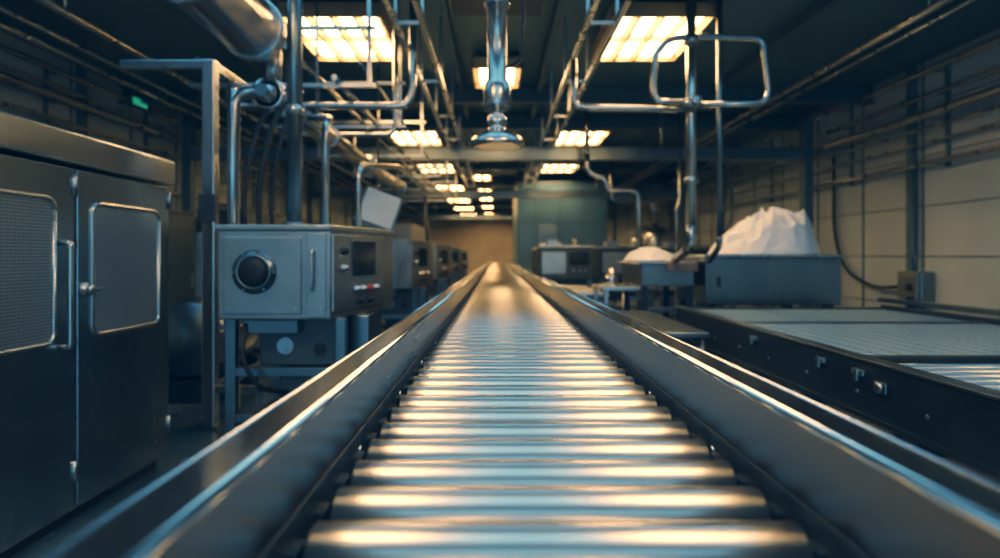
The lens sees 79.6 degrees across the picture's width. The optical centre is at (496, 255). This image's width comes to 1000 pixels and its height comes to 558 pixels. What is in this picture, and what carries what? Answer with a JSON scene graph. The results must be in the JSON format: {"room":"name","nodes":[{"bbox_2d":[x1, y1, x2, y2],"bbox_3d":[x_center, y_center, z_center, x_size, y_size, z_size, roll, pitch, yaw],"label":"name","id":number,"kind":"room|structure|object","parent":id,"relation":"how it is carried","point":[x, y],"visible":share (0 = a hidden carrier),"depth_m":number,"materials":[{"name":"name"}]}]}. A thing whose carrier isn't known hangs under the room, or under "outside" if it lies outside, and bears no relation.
{"room":"factory floor","nodes":[
{"label":"factory floor","id":0,"kind":"room"},
{"bbox_2d":[0,31,410,231],"bbox_3d":[-5.400,-0.575,14.500,0.200,3.650,45.000,0,0,0],"label":"wall","id":1,"kind":"structure","parent":0,"point":[9,94],"depth_m":8.36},
{"bbox_2d":[0,43,406,225],"bbox_3d":[-5.176,-1.600,13.050,0.248,1.300,41.900,0,0,0],"label":"conduit","id":2,"kind":"object","parent":1,"relation":"attached to","point":[44,90],"visible":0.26,"depth_m":7.86,"materials":[{"name":"silver metal"}]},
{"bbox_2d":[0,62,407,226],"bbox_3d":[-5.255,-0.575,14.500,0.090,3.650,45.000,0,0,0],"label":"trim","id":3,"kind":"structure","parent":1,"relation":"attached to","point":[81,71],"depth_m":7.62,"materials":[{"name":"grey metal"}]},
{"bbox_2d":[411,220,512,275],"bbox_3d":[0.000,-0.575,37.100,10.600,3.650,0.200,0,0,0],"label":"wall","id":4,"kind":"structure","parent":0,"point":[485,241],"depth_m":37.00,"materials":[{"name":"beige paint"}]},
{"bbox_2d":[0,0,975,220],"bbox_3d":[-0.305,-2.196,13.050,8.248,0.399,41.900,0,0,0],"label":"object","id":5,"kind":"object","parent":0,"point":[52,5],"depth_m":6.33,"materials":[{"name":"grey metal"}]},
{"bbox_2d":[118,94,148,110],"bbox_3d":[-5.140,-2.140,8.400,0.300,0.140,0.400,0,0,0],"label":"exit sign","id":6,"kind":"object","parent":5,"relation":"attached to","point":[134,101],"visible":0.84,"depth_m":8.35,"materials":[{"name":"paint"}]},
{"bbox_2d":[164,0,286,82],"bbox_3d":[-1.560,-1.775,2.578,0.406,1.240,3.355,0,0,0],"label":"duct pipe","id":7,"kind":"object","parent":5,"relation":"hanging from","point":[251,30],"visible":0.98,"depth_m":3.50,"materials":[{"name":"metal"}]},
{"bbox_2d":[277,2,286,24],"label":"ceiling lamp","id":8,"kind":"object","parent":5,"relation":"attached to","point":[281,6],"depth_m":5.51,"materials":[{"name":"white"}]},
{"bbox_2d":[189,0,457,202],"bbox_3d":[-1.535,-1.752,9.950,1.730,1.287,10.700,0,0,0],"label":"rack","id":9,"kind":"object","parent":5,"relation":"hanging from","point":[371,82],"visible":0.72,"depth_m":5.58,"materials":[{"name":"metal"}]},
{"bbox_2d":[303,2,366,24],"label":"ceiling lamp","id":10,"kind":"object","parent":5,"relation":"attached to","point":[329,13],"depth_m":5.51,"materials":[{"name":"white"}]},
{"bbox_2d":[303,31,366,61],"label":"ceiling lamp","id":11,"kind":"object","parent":5,"relation":"attached to","point":[342,46],"depth_m":6.34,"materials":[{"name":"white"}]},
{"bbox_2d":[385,130,443,144],"bbox_3d":[-1.540,-2.297,11.300,0.960,0.195,1.280,0,0,0],"label":"ceiling lamp","id":12,"kind":"object","parent":5,"relation":"attached to","point":[429,136],"visible":0.66,"depth_m":11.29,"materials":[{"name":"white plastic"}]},
{"bbox_2d":[382,0,475,187],"bbox_3d":[-0.660,-2.062,8.700,0.240,0.665,13.000,0,0,0],"label":"track","id":13,"kind":"object","parent":5,"relation":"hanging from","point":[392,12],"visible":0.83,"depth_m":5.99,"materials":[{"name":"silver metal"}]},
{"bbox_2d":[414,161,456,172],"bbox_3d":[-1.540,-2.297,15.200,0.960,0.195,1.280,0,0,0],"label":"ceiling lamp","id":14,"kind":"object","parent":5,"relation":"attached to","point":[418,163],"visible":0.34,"depth_m":14.59,"materials":[{"name":"white plastic"}]},
{"bbox_2d":[435,186,465,189],"bbox_3d":[-1.540,-2.297,19.600,0.960,0.195,1.280,0,0,0],"label":"ceiling lamp","id":15,"kind":"object","parent":5,"relation":"attached to","point":[451,187],"visible":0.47,"depth_m":19.49,"materials":[{"name":"white"}]},
{"bbox_2d":[446,198,470,201],"bbox_3d":[-1.540,-2.297,24.000,0.960,0.195,1.280,0,0,0],"label":"ceiling lamp","id":16,"kind":"object","parent":5,"relation":"attached to","point":[458,199],"visible":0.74,"depth_m":23.36,"materials":[{"name":"white"}]},
{"bbox_2d":[453,206,474,209],"bbox_3d":[-1.540,-2.297,28.000,0.960,0.195,1.280,0,0,0],"label":"ceiling lamp","id":17,"kind":"object","parent":5,"relation":"attached to","point":[454,207],"visible":0.84,"depth_m":27.79,"materials":[{"name":"white"}]},
{"bbox_2d":[459,213,477,214],"bbox_3d":[-1.540,-2.297,32.500,0.960,0.195,1.280,0,0,0],"label":"ceiling lamp","id":18,"kind":"object","parent":5,"relation":"attached to","point":[459,213],"visible":0.59,"depth_m":31.86,"materials":[{"name":"white"}]},
{"bbox_2d":[471,54,486,87],"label":"ceiling lamp","id":19,"kind":"object","parent":5,"relation":"attached to","point":[479,68],"depth_m":7.20,"materials":[{"name":"white"}]},
{"bbox_2d":[473,170,491,180],"bbox_3d":[-0.420,-2.297,17.000,0.550,0.195,1.100,0,0,0],"label":"ceiling lamp","id":20,"kind":"object","parent":5,"relation":"attached to","point":[483,175],"visible":0.83,"depth_m":16.60,"materials":[{"name":"white plastic"}]},
{"bbox_2d":[476,186,492,189],"bbox_3d":[-0.420,-2.297,20.500,0.550,0.195,1.100,0,0,0],"label":"ceiling lamp","id":21,"kind":"object","parent":5,"relation":"attached to","point":[477,187],"visible":0.51,"depth_m":19.95,"materials":[{"name":"white"}]},
{"bbox_2d":[479,198,492,200],"bbox_3d":[-0.420,-2.297,23.300,0.550,0.195,1.100,0,0,0],"label":"ceiling lamp","id":22,"kind":"object","parent":5,"relation":"attached to","point":[480,199],"visible":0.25,"depth_m":23.63,"materials":[{"name":"white"}]},
{"bbox_2d":[449,0,544,14],"bbox_3d":[0.000,-2.138,4.543,0.800,0.515,0.515,0,0,0],"label":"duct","id":23,"kind":"object","parent":5,"relation":"hanging from","point":[458,7],"visible":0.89,"depth_m":4.64,"materials":[{"name":"metal"}]},
{"bbox_2d":[469,0,524,151],"bbox_3d":[0.002,-1.663,4.000,0.376,1.875,0.372,0,0,0],"label":"extractor hood","id":24,"kind":"object","parent":5,"relation":"hanging from","point":[496,90],"visible":1,"depth_m":3.94,"materials":[{"name":"metal"}]},
{"bbox_2d":[13,0,987,214],"bbox_3d":[0.000,-2.272,15.215,10.600,0.245,43.570,0,0,0],"label":"ceiling beams","id":25,"kind":"structure","parent":5,"relation":"attached to","point":[538,94],"depth_m":8.47,"materials":[{"name":"grey metal"}]},
{"bbox_2d":[507,54,522,87],"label":"ceiling lamp","id":26,"kind":"object","parent":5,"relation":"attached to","point":[514,73],"depth_m":7.28,"materials":[{"name":"white"}]},
{"bbox_2d":[538,161,579,172],"bbox_3d":[1.540,-2.297,15.200,0.960,0.195,1.280,0,0,0],"label":"ceiling lamp","id":27,"kind":"object","parent":5,"relation":"attached to","point":[549,163],"visible":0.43,"depth_m":14.59,"materials":[{"name":"white plastic"}]},
{"bbox_2d":[523,0,632,187],"bbox_3d":[0.790,-2.062,8.700,0.260,0.665,13.000,0,0,0],"label":"track","id":28,"kind":"object","parent":5,"relation":"hanging from","point":[591,8],"visible":0.9,"depth_m":5.99,"materials":[{"name":"silver metal"}]},
{"bbox_2d":[550,130,610,144],"bbox_3d":[1.540,-2.297,11.300,0.960,0.195,1.280,0,0,0],"label":"ceiling lamp","id":29,"kind":"object","parent":5,"relation":"attached to","point":[568,137],"visible":0.58,"depth_m":11.26,"materials":[{"name":"white plastic"}]},
{"bbox_2d":[591,1,715,61],"bbox_3d":[1.540,-2.297,6.150,0.960,0.195,1.280,0,0,0],"label":"ceiling lamp","id":30,"kind":"object","parent":5,"relation":"attached to","point":[644,25],"visible":0.72,"depth_m":5.91,"materials":[{"name":"white"}]},
{"bbox_2d":[706,0,733,263],"bbox_3d":[2.076,-1.160,5.573,0.168,2.469,0.301,0,0,0],"label":"pole","id":31,"kind":"object","parent":5,"relation":"hanging from","point":[720,165],"depth_m":5.43,"materials":[{"name":"silver metal"}]},
{"bbox_2d":[0,0,999,213],"bbox_3d":[0.000,-2.500,14.500,11.000,0.200,45.400,0,0,0],"label":"ceiling","id":32,"kind":"structure","parent":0,"point":[150,27],"depth_m":6.94,"materials":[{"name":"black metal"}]},
{"bbox_2d":[10,295,999,557],"bbox_3d":[0.000,1.350,14.500,11.000,0.200,45.400,0,0,0],"label":"floor","id":33,"kind":"structure","parent":0,"point":[185,443],"depth_m":3.76,"materials":[{"name":"grey concrete"}]},
{"bbox_2d":[0,111,174,557],"bbox_3d":[-2.363,0.340,2.395,0.934,1.820,2.470,0,0,0],"label":"tall cabinet","id":34,"kind":"object","parent":33,"relation":"on","point":[84,415],"visible":1,"depth_m":2.78,"materials":[{"name":"black metal"}]},
{"bbox_2d":[168,209,194,303],"bbox_3d":[-4.135,0.360,6.098,0.950,1.780,2.424,0,0,0],"label":"tall cabinet","id":35,"kind":"object","parent":33,"relation":"on","point":[180,223],"visible":0.16,"depth_m":6.99,"materials":[{"name":"metal"}]},
{"bbox_2d":[120,59,273,429],"bbox_3d":[-2.440,-0.090,5.350,1.500,2.680,2.080,0,0,0],"label":"frame","id":36,"kind":"object","parent":33,"relation":"on","point":[206,240],"visible":0.49,"depth_m":4.36,"materials":[{"name":"silver metal"}]},
{"bbox_2d":[168,296,258,402],"bbox_3d":[-2.620,0.805,5.440,0.680,0.890,0.880,0,0,0],"label":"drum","id":37,"kind":"object","parent":33,"relation":"on","point":[184,315],"visible":0.41,"depth_m":5.02,"materials":[{"name":"metal"}]},
{"bbox_2d":[196,209,286,231],"bbox_3d":[-4.585,0.235,11.248,0.850,2.030,2.524,0,0,0],"label":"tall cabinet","id":38,"kind":"object","parent":33,"relation":"on","point":[251,215],"visible":0.07,"depth_m":10.19,"materials":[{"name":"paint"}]},
{"bbox_2d":[253,334,259,353],"bbox_3d":[-2.935,0.460,8.398,0.950,1.580,1.624,0,0,0],"label":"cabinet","id":39,"kind":"object","parent":33,"relation":"on","point":[256,348],"visible":0.02,"depth_m":7.60,"materials":[{"name":"metal"}]},
{"bbox_2d":[214,225,394,436],"bbox_3d":[-1.171,0.536,3.847,0.860,1.428,1.036,0,0,0],"label":"machine","id":40,"kind":"object","parent":33,"relation":"on","point":[314,295],"visible":0.87,"depth_m":3.46,"materials":[{"name":"metal"}]},
{"bbox_2d":[241,90,304,224],"bbox_3d":[-1.407,-0.672,3.943,0.208,0.986,0.531,0,0,20],"label":"bundle","id":41,"kind":"object","parent":40,"relation":"on","point":[258,201],"visible":0.83,"depth_m":3.74,"materials":[{"name":"black rubber"}]},
{"bbox_2d":[282,0,307,224],"bbox_3d":[-1.220,-1.389,3.620,0.149,2.422,0.149,0,0,0],"label":"riser pipe","id":42,"kind":"object","parent":40,"relation":"on","point":[294,109],"visible":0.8,"depth_m":3.58,"materials":[{"name":"metal"}]},
{"bbox_2d":[307,113,428,240],"bbox_3d":[-0.888,-0.609,5.520,0.477,0.878,2.769,0,0,13],"label":"tubes","id":43,"kind":"object","parent":40,"relation":"on","point":[327,120],"visible":0.96,"depth_m":4.23,"materials":[{"name":"metal"}]},
{"bbox_2d":[227,0,406,412],"bbox_3d":[-1.569,-0.573,6.495,0.361,3.645,5.609,0,0,0],"label":"pipe","id":44,"kind":"object","parent":33,"relation":"on","point":[268,93],"visible":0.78,"depth_m":3.92,"materials":[{"name":"metal"}]},
{"bbox_2d":[353,186,402,230],"bbox_3d":[-1.056,0.317,5.242,0.446,1.865,0.333,0,0,0],"label":"panel","id":45,"kind":"object","parent":33,"relation":"on","point":[380,210],"visible":0.44,"depth_m":5.19,"materials":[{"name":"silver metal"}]},
{"bbox_2d":[382,240,433,331],"bbox_3d":[-1.141,0.536,6.976,0.731,1.428,0.889,0,0,0],"label":"machine","id":46,"kind":"object","parent":33,"relation":"on","point":[412,260],"visible":0.48,"depth_m":6.73,"materials":[{"name":"metal"}]},
{"bbox_2d":[392,223,424,240],"bbox_3d":[-2.835,0.185,17.548,1.150,2.130,2.924,0,0,0],"label":"tall cabinet","id":47,"kind":"object","parent":33,"relation":"on","point":[403,231],"visible":0.18,"depth_m":16.10,"materials":[{"name":"metal"}]},
{"bbox_2d":[429,245,451,300],"bbox_3d":[-1.153,0.536,9.800,0.774,1.428,0.938,0,0,0],"label":"machine","id":48,"kind":"object","parent":33,"relation":"on","point":[441,253],"visible":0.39,"depth_m":9.54,"materials":[{"name":"metal"}]},
{"bbox_2d":[449,248,460,287],"bbox_3d":[-1.214,0.536,13.023,0.817,1.428,0.987,0,0,0],"label":"machine","id":49,"kind":"object","parent":33,"relation":"on","point":[455,252],"visible":0.28,"depth_m":12.89,"materials":[{"name":"metal"}]},
{"bbox_2d":[455,249,467,283],"bbox_3d":[-1.214,0.536,16.323,0.817,1.428,0.987,0,0,0],"label":"machine","id":50,"kind":"object","parent":33,"relation":"on","point":[464,252],"visible":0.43,"depth_m":16.19,"materials":[{"name":"metal"}]},
{"bbox_2d":[307,170,685,303],"bbox_3d":[0.010,-0.573,15.700,10.040,3.645,0.280,0,0,0],"label":"gantry","id":51,"kind":"object","parent":33,"relation":"on","point":[311,193],"visible":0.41,"depth_m":15.64,"materials":[{"name":"metal"}]},
{"bbox_2d":[181,105,813,306],"bbox_3d":[0.010,-0.573,9.500,10.040,3.645,0.280,0,0,0],"label":"gantry","id":52,"kind":"object","parent":33,"relation":"on","point":[804,153],"visible":0.56,"depth_m":9.44,"materials":[{"name":"metal"}]},
{"bbox_2d":[397,198,616,240],"bbox_3d":[0.010,-0.573,25.000,10.040,3.645,0.280,0,0,0],"label":"gantry","id":53,"kind":"object","parent":33,"relation":"on","point":[613,217],"visible":0.31,"depth_m":24.94,"materials":[{"name":"metal"}]},
{"bbox_2d":[44,260,999,557],"bbox_3d":[0.072,0.730,15.600,0.860,1.040,32.600,0,0,0],"label":"conveyor","id":54,"kind":"object","parent":33,"relation":"on","point":[515,412],"visible":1,"depth_m":0.84,"materials":[{"name":"metal"}]},
{"bbox_2d":[531,242,561,273],"bbox_3d":[1.200,0.470,13.352,0.846,1.560,0.772,0,0,0],"label":"machine","id":55,"kind":"object","parent":33,"relation":"on","point":[560,243],"visible":0.15,"depth_m":13.07,"materials":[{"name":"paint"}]},
{"bbox_2d":[512,182,607,301],"bbox_3d":[1.780,-0.385,18.602,2.480,3.270,4.835,0,0,0],"label":"storage tank","id":56,"kind":"structure","parent":33,"relation":"on","point":[536,221],"depth_m":16.30,"materials":[{"name":"metal"}]},
{"bbox_2d":[535,238,593,298],"bbox_3d":[1.150,0.470,10.393,0.940,1.560,0.855,0,0,0],"label":"machine","id":57,"kind":"object","parent":33,"relation":"on","point":[562,265],"visible":0.59,"depth_m":10.00,"materials":[{"name":"paint"}]},
{"bbox_2d":[561,285,609,304],"bbox_3d":[1.025,0.840,7.900,0.550,0.820,2.000,0,0,0],"label":"work table","id":58,"kind":"object","parent":33,"relation":"on","point":[584,290],"visible":0.15,"depth_m":7.48,"materials":[{"name":"metal"}]},
{"bbox_2d":[592,239,656,309],"bbox_3d":[2.300,0.470,11.033,1.034,1.560,0.938,0,0,0],"label":"machine","id":59,"kind":"object","parent":33,"relation":"on","point":[605,256],"visible":0.38,"depth_m":10.60,"materials":[{"name":"paint"}]},
{"bbox_2d":[584,105,680,310],"bbox_3d":[2.076,-0.573,9.016,1.532,3.645,0.248,0,0,-7],"label":"pipe","id":60,"kind":"object","parent":33,"relation":"on","point":[638,201],"visible":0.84,"depth_m":8.97,"materials":[{"name":"metal"}]},
{"bbox_2d":[609,161,672,306],"bbox_3d":[3.309,-0.573,13.507,1.356,3.645,0.840,0,0,-21],"label":"pipe","id":61,"kind":"object","parent":33,"relation":"on","point":[653,235],"visible":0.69,"depth_m":13.37,"materials":[{"name":"metal"}]},
{"bbox_2d":[602,283,679,338],"bbox_3d":[2.050,0.820,7.900,1.100,0.860,1.400,0,0,0],"label":"work table","id":62,"kind":"object","parent":33,"relation":"on","point":[650,288],"visible":0.05,"depth_m":7.22,"materials":[{"name":"metal"}]},
{"bbox_2d":[591,261,697,317],"bbox_3d":[1.505,0.650,6.340,0.910,1.200,1.000,0,0,0],"label":"station","id":63,"kind":"object","parent":33,"relation":"on","point":[644,274],"visible":0.68,"depth_m":5.92,"materials":[{"name":"metal"}]},
{"bbox_2d":[623,247,672,260],"bbox_3d":[1.669,-0.026,6.510,0.600,0.150,0.599,0,0,0],"label":"plastic sheet","id":64,"kind":"object","parent":63,"relation":"on","point":[645,253],"visible":0.97,"depth_m":6.33,"materials":[{"name":"white plastic"}]},
{"bbox_2d":[571,0,771,262],"bbox_3d":[1.558,-1.161,5.540,1.810,2.469,0.660,0,0,0],"label":"pipe","id":65,"kind":"object","parent":63,"relation":"on","point":[693,100],"visible":0.99,"depth_m":5.34,"materials":[{"name":"metal"}]},
{"bbox_2d":[618,311,709,351],"bbox_3d":[1.110,0.880,4.800,0.620,0.740,1.600,0,0,0],"label":"work table","id":66,"kind":"object","parent":33,"relation":"on","point":[676,329],"visible":0.16,"depth_m":4.34,"materials":[{"name":"metal"}]},
{"bbox_2d":[653,240,716,315],"bbox_3d":[3.600,0.470,11.674,1.128,1.560,1.021,0,0,0],"label":"machine","id":67,"kind":"object","parent":33,"relation":"on","point":[669,247],"visible":0.19,"depth_m":11.25,"materials":[{"name":"paint"}]},
{"bbox_2d":[720,305,775,306],"bbox_3d":[4.200,0.470,10.062,0.752,1.560,0.689,0,0,0],"label":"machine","id":68,"kind":"object","parent":33,"relation":"on","point":[720,305],"visible":0.04,"depth_m":10.05,"materials":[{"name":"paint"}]},
{"bbox_2d":[675,254,843,355],"bbox_3d":[2.650,0.618,6.250,1.340,1.265,1.040,0,0,0],"label":"bin","id":69,"kind":"object","parent":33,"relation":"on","point":[786,280],"visible":0.56,"depth_m":5.74,"materials":[{"name":"grey metal"}]},
{"bbox_2d":[707,207,820,253],"bbox_3d":[2.764,-0.268,6.244,1.122,0.505,0.888,0,0,7],"label":"plastic film","id":70,"kind":"object","parent":69,"relation":"on","point":[777,230],"visible":0.98,"depth_m":5.93,"materials":[{"name":"white plastic"}]},
{"bbox_2d":[692,302,833,306],"bbox_3d":[3.600,0.820,8.300,1.400,0.860,1.400,0,0,0],"label":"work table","id":71,"kind":"object","parent":33,"relation":"on","point":[693,303],"visible":0.02,"depth_m":8.94,"materials":[{"name":"metal"}]},
{"bbox_2d":[675,296,999,479],"bbox_3d":[2.473,0.790,2.950,1.914,0.920,4.700,0,0,0],"label":"table","id":72,"kind":"object","parent":33,"relation":"on","point":[929,378],"visible":0.87,"depth_m":2.90,"materials":[{"name":"metal"}]},
{"bbox_2d":[608,28,999,318],"bbox_3d":[5.400,-0.575,14.500,0.200,3.650,45.000,0,0,0],"label":"wall","id":73,"kind":"structure","parent":0,"point":[972,228],"depth_m":7.90,"materials":[{"name":"beige paint"}]},
{"bbox_2d":[608,35,999,232],"bbox_3d":[5.148,-1.650,13.050,0.305,1.200,41.900,0,0,0],"label":"conduit","id":74,"kind":"object","parent":73,"relation":"attached to","point":[948,106],"visible":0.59,"depth_m":7.85,"materials":[{"name":"silver metal"}]},
{"bbox_2d":[609,62,999,315],"bbox_3d":[5.255,-0.575,14.500,0.090,3.650,45.000,0,0,0],"label":"trim","id":75,"kind":"structure","parent":73,"relation":"attached to","point":[912,157],"depth_m":7.58,"materials":[{"name":"grey metal"}]},
{"bbox_2d":[832,153,933,302],"bbox_3d":[5.173,-0.505,8.286,0.235,2.190,2.072,0,0,0],"label":"junction box","id":76,"kind":"object","parent":73,"relation":"attached to","point":[918,284],"visible":0.88,"depth_m":7.49,"materials":[{"name":"metal"}]}
]}

